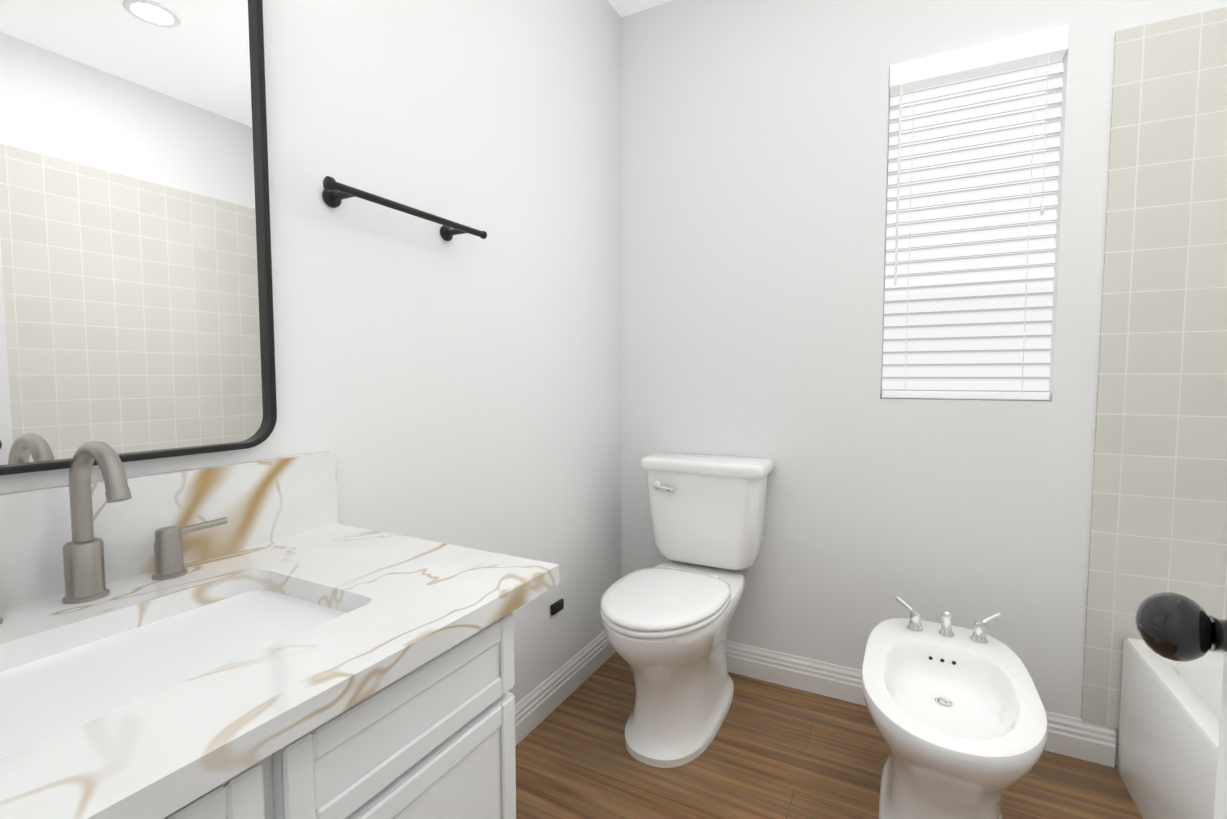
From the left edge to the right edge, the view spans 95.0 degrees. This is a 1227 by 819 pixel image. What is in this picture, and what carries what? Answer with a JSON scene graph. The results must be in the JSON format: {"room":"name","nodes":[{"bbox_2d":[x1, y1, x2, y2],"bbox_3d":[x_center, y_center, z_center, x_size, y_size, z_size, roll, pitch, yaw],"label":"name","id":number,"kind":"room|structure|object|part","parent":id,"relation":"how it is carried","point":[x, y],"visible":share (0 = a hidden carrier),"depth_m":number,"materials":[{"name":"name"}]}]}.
{"room":"bathroom","nodes":[
{"label":"bathroom","id":0,"kind":"room"},
{"bbox_2d":[0,0,620,704],"bbox_3d":[-0.537,-0.216,1.258,0.120,2.440,2.453,2,4,28],"label":"wall","id":1,"kind":"structure","parent":0,"point":[462,390],"depth_m":1.41,"materials":[{"name":"white paint"}]},
{"bbox_2d":[0,0,276,475],"bbox_3d":[-0.785,-0.346,0.617,0.020,0.861,0.802,2,4,28],"label":"mirror","id":2,"kind":"object","parent":1,"relation":"attached to","point":[136,308],"visible":0.94,"depth_m":0.81,"materials":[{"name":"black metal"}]},
{"bbox_2d":[0,451,337,610],"bbox_3d":[-0.766,0.177,0.687,0.019,0.142,0.941,2,4,28],"label":"backsplash","id":3,"kind":"structure","parent":1,"relation":"attached to","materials":[{"name":"white stone"}]},
{"bbox_2d":[322,176,486,240],"bbox_3d":[-0.441,-0.418,1.210,0.081,0.038,0.426,2,4,28],"label":"towel rail","id":4,"kind":"object","parent":1,"relation":"attached to","point":[332,196],"visible":1,"depth_m":1.12,"materials":[{"name":"black metal"}]},
{"bbox_2d":[551,599,563,614],"bbox_3d":[-0.184,0.645,1.839,0.010,0.033,0.064,2,4,28],"label":"electrical outlet plate","id":5,"kind":"object","parent":1,"relation":"attached to","point":[557,606],"visible":0.98,"depth_m":1.83,"materials":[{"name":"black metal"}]},
{"bbox_2d":[515,631,615,745],"bbox_3d":[-0.273,0.927,1.683,0.016,0.108,1.336,2,4,28],"label":"baseboard","id":6,"kind":"structure","parent":1,"relation":"attached to","point":[538,705],"depth_m":1.85,"materials":[{"name":"white paint"}]},
{"bbox_2d":[608,0,672,16],"bbox_3d":[0.518,-1.433,0.661,2.477,0.060,2.503,2,4,28],"label":"ceiling","id":7,"kind":"structure","parent":0,"point":[622,8],"depth_m":2.07,"materials":[{"name":"white paint"}]},
{"bbox_2d":[515,652,1142,818],"bbox_3d":[0.518,1.063,0.807,2.477,0.060,2.503,2,4,28],"label":"floor","id":8,"kind":"structure","parent":0,"point":[775,751],"depth_m":1.54,"materials":[{"name":"brown wood"}]},
{"bbox_2d":[0,441,558,818],"bbox_3d":[-0.536,0.546,0.587,0.540,0.998,0.941,2,4,28],"label":"bathroom vanity","id":9,"kind":"object","parent":8,"relation":"on","point":[267,639],"visible":1,"depth_m":0.68,"materials":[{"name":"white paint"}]},
{"bbox_2d":[0,441,227,623],"bbox_3d":[-0.649,0.143,0.706,0.139,0.208,0.347,2,4,28],"label":"faucet","id":10,"kind":"object","parent":9,"relation":"on","point":[87,599],"depth_m":0.72,"materials":[{"name":"silver metal"}]},
{"bbox_2d":[600,451,773,767],"bbox_3d":[0.204,0.578,1.755,0.430,0.797,0.715,2,4,28],"label":"toilet","id":11,"kind":"object","parent":8,"relation":"on","point":[666,625],"visible":1,"depth_m":1.69,"materials":[{"name":"white ceramic"}]},
{"bbox_3d":[0.170,0.263,1.923,0.087,0.036,0.027,2,4,28],"label":"lever","id":12,"kind":"part","parent":11,"relation":"part of","materials":[{"name":"silver metal"}]},
{"bbox_3d":[0.142,0.562,1.635,0.346,0.016,0.446,2,4,28],"label":"seat","id":13,"kind":"part","parent":11,"relation":"part of","materials":[{"name":"white ceramic"}]},
{"bbox_3d":[0.142,0.540,1.633,0.346,0.022,0.446,2,4,28],"label":"seat lid","id":14,"kind":"part","parent":11,"relation":"part of","materials":[{"name":"white plastic"}]},
{"bbox_3d":[0.196,0.771,1.750,0.342,0.412,0.667,2,4,28],"label":"bowl","id":15,"kind":"part","parent":11,"relation":"part of","materials":[{"name":"white ceramic"}]},
{"bbox_3d":[0.322,0.375,1.968,0.402,0.333,0.190,2,4,28],"label":"tank","id":16,"kind":"part","parent":11,"relation":"part of","materials":[{"name":"white ceramic"}]},
{"bbox_3d":[0.322,0.188,1.957,0.430,0.042,0.208,2,4,28],"label":"tank lid","id":17,"kind":"part","parent":11,"relation":"part of","materials":[{"name":"white ceramic"}]},
{"bbox_2d":[861,596,1048,818],"bbox_3d":[0.777,0.772,1.324,0.356,0.460,0.622,2,4,28],"label":"bidet","id":18,"kind":"object","parent":8,"relation":"on","point":[959,717],"visible":1,"depth_m":1.26,"materials":[{"name":"white ceramic"}]},
{"bbox_2d":[896,596,1000,643],"bbox_3d":[0.897,0.567,1.516,0.248,0.073,0.059,2,4,28],"label":"faucet","id":19,"kind":"object","parent":18,"relation":"on","point":[914,625],"depth_m":1.50,"materials":[{"name":"silver metal"}]},
{"bbox_2d":[1117,638,1223,818],"bbox_3d":[1.342,0.852,0.718,0.686,0.372,1.512,2,4,28],"label":"bathtub","id":20,"kind":"object","parent":8,"relation":"on","point":[1169,726],"visible":0.88,"depth_m":1.32,"materials":[{"name":"white ceramic"}]},
{"bbox_2d":[621,0,1226,764],"bbox_3d":[1.048,-0.244,1.743,2.237,2.440,0.120,2,4,28],"label":"wall","id":21,"kind":"structure","parent":0,"point":[753,180],"depth_m":1.85,"materials":[{"name":"white paint"}]},
{"bbox_2d":[726,641,1115,767],"bbox_3d":[0.707,0.914,1.914,1.537,0.108,0.016,2,4,28],"label":"baseboard","id":22,"kind":"structure","parent":21,"relation":"attached to","point":[1078,738],"depth_m":1.89,"materials":[{"name":"white paint"}]},
{"bbox_2d":[881,25,1068,399],"bbox_3d":[1.065,-0.542,1.701,0.450,1.035,0.134,2,4,28],"label":"window blind","id":23,"kind":"object","parent":21,"relation":"attached to","point":[973,168],"visible":0.98,"depth_m":1.68,"materials":[{"name":"white paint"}]},
{"bbox_2d":[1081,7,1226,728],"bbox_3d":[1.666,-0.047,1.358,0.774,1.878,0.008,2,4,28],"label":"wall tile","id":24,"kind":"structure","parent":21,"relation":"attached to","point":[1159,511],"depth_m":1.47,"materials":[{"name":"beige tile"}]},
{"bbox_3d":[-0.035,-0.123,-0.320,2.237,2.440,0.120,2,4,28],"label":"wall","id":25,"kind":"structure","parent":0,"visible":0},
{"bbox_2d":[1135,592,1226,818],"bbox_3d":[0.278,0.044,0.115,0.159,2.030,0.760,2,4,35],"label":"door","id":26,"kind":"structure","parent":25,"relation":"in","point":[1173,626],"depth_m":0.40,"materials":[{"name":"paint"}]},
{"bbox_3d":[0.460,0.161,0.379,0.159,0.063,0.063,2,4,35],"label":"knob","id":27,"kind":"part","parent":26,"relation":"part of","materials":[{"name":"black metal"}]}
]}

